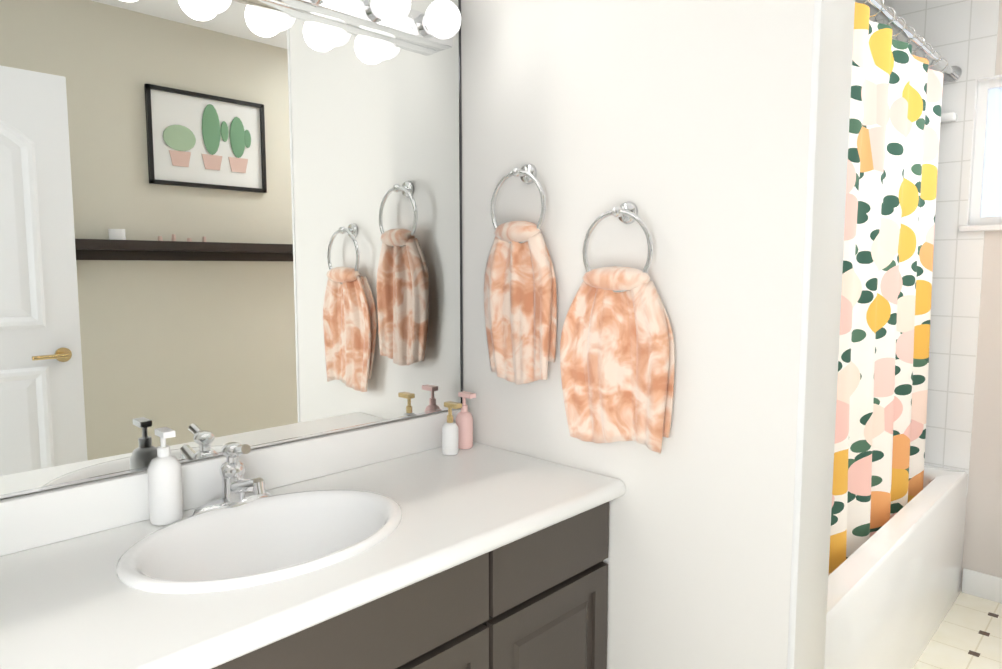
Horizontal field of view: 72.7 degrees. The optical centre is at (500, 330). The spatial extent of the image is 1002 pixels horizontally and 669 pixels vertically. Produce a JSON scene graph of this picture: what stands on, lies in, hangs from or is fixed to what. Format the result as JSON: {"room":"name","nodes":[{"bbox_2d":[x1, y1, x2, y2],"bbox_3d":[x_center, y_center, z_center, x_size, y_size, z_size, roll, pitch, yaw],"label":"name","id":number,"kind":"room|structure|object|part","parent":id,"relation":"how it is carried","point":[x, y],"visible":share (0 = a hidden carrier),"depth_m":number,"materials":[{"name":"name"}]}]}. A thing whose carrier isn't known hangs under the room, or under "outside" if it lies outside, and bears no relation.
{"room":"bathroom","nodes":[
{"label":"bathroom","id":0,"kind":"room"},
{"bbox_2d":[0,83,462,499],"bbox_3d":[-0.369,-0.076,1.778,0.130,2.560,4.630,5,7,44],"label":"wall","id":1,"kind":"structure","parent":0,"point":[222,455],"depth_m":1.47,"materials":[{"name":"white paint"}]},
{"bbox_2d":[0,408,460,555],"bbox_3d":[-0.624,0.320,1.437,0.022,0.095,1.496,5,7,44],"label":"backsplash","id":2,"kind":"structure","parent":1,"relation":"attached to","point":[33,520],"depth_m":1.41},
{"bbox_2d":[0,0,462,498],"bbox_3d":[-0.614,-0.481,1.386,0.008,1.506,1.439,5,7,44],"label":"mirror","id":3,"kind":"object","parent":1,"relation":"attached to","point":[223,223],"visible":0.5,"depth_m":1.42,"materials":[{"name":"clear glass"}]},
{"bbox_2d":[269,0,460,50],"bbox_3d":[-0.547,-0.730,1.310,0.164,0.089,1.270,5,7,44],"label":"vanity light","id":4,"kind":"object","parent":1,"relation":"attached to","point":[436,25],"visible":1,"depth_m":1.63,"materials":[{"name":"white glass"}]},
{"bbox_2d":[461,0,813,668],"bbox_3d":[0.290,-0.067,1.682,0.950,2.560,0.170,5,7,44],"label":"wall","id":5,"kind":"structure","parent":0,"point":[683,125],"depth_m":1.48,"materials":[{"name":"white paint"}]},
{"bbox_2d":[484,164,556,384],"bbox_3d":[0.039,-0.143,1.745,0.247,0.566,0.076,5,7,44],"label":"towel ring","id":6,"kind":"object","parent":5,"relation":"attached to","point":[520,299],"visible":1,"depth_m":1.73,"materials":[{"name":"orange fabric"}]},
{"bbox_2d":[560,201,674,453],"bbox_3d":[0.256,-0.010,1.546,0.296,0.563,0.076,5,7,44],"label":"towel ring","id":7,"kind":"object","parent":5,"relation":"attached to","point":[617,355],"visible":1,"depth_m":1.53,"materials":[{"name":"orange fabric"}]},
{"bbox_2d":[787,0,854,668],"bbox_3d":[0.635,-0.036,1.347,0.014,2.440,0.178,5,7,44],"label":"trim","id":8,"kind":"structure","parent":5,"relation":"attached to","point":[832,51],"depth_m":1.33,"materials":[{"name":"white"}]},
{"bbox_2d":[828,0,961,575],"bbox_3d":[1.175,-0.118,2.130,0.060,1.720,1.708,5,7,44],"label":"shower curtain","id":9,"kind":"object","parent":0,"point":[887,271],"visible":0.71,"depth_m":2.18,"materials":[{"name":"multicoloured fabric"}]},
{"bbox_3d":[1.175,-0.945,2.053,0.025,0.025,1.708,5,7,44],"label":"rod","id":10,"kind":"part","parent":9,"relation":"part of","materials":[{"name":"silver metal"}]},
{"bbox_2d":[913,591,1001,668],"bbox_3d":[0.369,1.235,1.179,2.190,0.060,4.630,5,7,44],"label":"floor","id":11,"kind":"structure","parent":0,"point":[967,634],"depth_m":2.40,"materials":[{"name":"tile"}]},
{"bbox_2d":[212,500,610,668],"bbox_3d":[-0.445,0.807,1.308,0.521,0.770,1.496,5,7,44],"label":"bathroom vanity","id":12,"kind":"object","parent":11,"relation":"on","point":[539,601],"depth_m":1.36,"materials":[{"name":"dark gray-brown painted wood"},{"name":"white laminate"}]},
{"bbox_2d":[0,442,619,668],"bbox_3d":[-0.437,0.404,1.263,0.543,0.040,1.496,5,7,44],"label":"countertop","id":13,"kind":"structure","parent":12,"relation":"on","point":[59,609],"depth_m":1.10,"materials":[{"name":"white stone"}]},
{"bbox_2d":[147,427,182,525],"bbox_3d":[-0.657,0.283,1.332,0.065,0.184,0.060,5,7,44],"label":"soap bottle","id":14,"kind":"object","parent":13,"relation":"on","point":[164,475],"visible":0.94,"depth_m":1.31,"materials":[{"name":"white plastic"}]},
{"bbox_2d":[184,442,279,511],"bbox_3d":[-0.523,0.299,1.382,0.159,0.145,0.170,5,7,44],"label":"faucet","id":15,"kind":"object","parent":13,"relation":"on","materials":[{"name":"silver metal"}]},
{"bbox_2d":[80,472,451,623],"bbox_3d":[-0.425,0.451,1.280,0.380,0.163,0.524,5,7,44],"label":"sink","id":16,"kind":"object","parent":13,"relation":"in","point":[200,561],"depth_m":1.34,"materials":[{"name":"white ceramic"}]},
{"bbox_2d":[442,401,461,454],"bbox_3d":[-0.131,0.261,1.815,0.057,0.139,0.044,5,7,44],"label":"lotion bottle","id":17,"kind":"object","parent":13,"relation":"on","point":[450,437],"visible":1,"depth_m":1.80,"materials":[{"name":"white plastic"}]},
{"bbox_2d":[456,391,475,448],"bbox_3d":[-0.098,0.247,1.879,0.059,0.154,0.048,5,7,44],"label":"lotion bottle","id":18,"kind":"object","parent":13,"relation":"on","point":[464,420],"visible":0.85,"depth_m":1.87,"materials":[{"name":"pink plastic"}]},
{"bbox_3d":[-0.253,0.518,1.118,0.019,0.149,0.638,5,7,44],"label":"drawer","id":19,"kind":"part","parent":12,"relation":"part of","materials":[{"name":"grey"}]},
{"bbox_3d":[-0.141,0.839,1.263,0.019,0.484,0.317,5,7,44],"label":"door","id":20,"kind":"part","parent":12,"relation":"part of","materials":[{"name":"grey"}]},
{"bbox_3d":[0.114,0.815,1.525,0.019,0.484,0.392,5,7,44],"label":"door","id":21,"kind":"part","parent":12,"relation":"part of","materials":[{"name":"grey wood"}]},
{"bbox_3d":[0.114,0.483,1.494,0.019,0.149,0.392,5,7,44],"label":"drawer","id":22,"kind":"part","parent":12,"relation":"part of","materials":[{"name":"grey wood"}]},
{"bbox_2d":[824,464,967,668],"bbox_3d":[0.941,0.836,2.446,0.921,0.500,1.692,5,7,44],"label":"bathtub","id":23,"kind":"object","parent":11,"relation":"on","point":[894,585],"visible":0.17,"depth_m":2.09,"materials":[{"name":"white ceramic"}]},
{"bbox_2d":[961,0,1001,590],"bbox_3d":[1.938,-0.159,2.670,2.190,2.560,0.130,5,7,44],"label":"wall","id":24,"kind":"structure","parent":0,"point":[982,549],"depth_m":2.66,"materials":[{"name":"white paint"}]},
{"bbox_2d":[855,0,999,494],"bbox_3d":[1.532,-0.386,2.950,0.930,2.040,0.006,5,7,44],"label":"tile","id":25,"kind":"structure","parent":24,"relation":"attached to","point":[962,34],"depth_m":2.69,"materials":[{"name":"white tile"}]},
{"bbox_2d":[940,112,956,123],"bbox_3d":[1.720,-0.832,2.678,0.120,0.030,0.059,5,7,44],"label":"soap dish","id":26,"kind":"object","parent":25,"relation":"attached to","point":[948,117],"visible":0.42,"depth_m":2.63,"materials":[{"name":"white ceramic"}]},
{"bbox_2d":[959,224,1001,231],"bbox_3d":[2.143,-0.370,2.365,0.920,0.022,0.070,5,7,44],"label":"window sill","id":27,"kind":"structure","parent":24,"relation":"attached to","point":[980,228],"depth_m":2.61,"materials":[{"name":"white plastic"}]},
{"bbox_2d":[962,568,1001,602],"bbox_3d":[2.223,1.041,2.404,0.997,0.100,0.012,5,7,44],"label":"baseboard","id":28,"kind":"structure","parent":24,"relation":"attached to","point":[982,585],"depth_m":2.70,"materials":[{"name":"white"}]},
{"bbox_2d":[966,74,1001,225],"bbox_3d":[2.180,-0.664,2.383,0.870,0.560,0.134,5,7,44],"label":"window","id":29,"kind":"structure","parent":24,"relation":"in","point":[985,195],"depth_m":2.65,"materials":[{"name":"glass"}]},
{"bbox_3d":[1.968,-0.684,2.594,0.201,0.490,0.004,5,7,44],"label":"glass","id":30,"kind":"part","parent":29,"relation":"part of","materials":[{"name":"white"}]}
]}

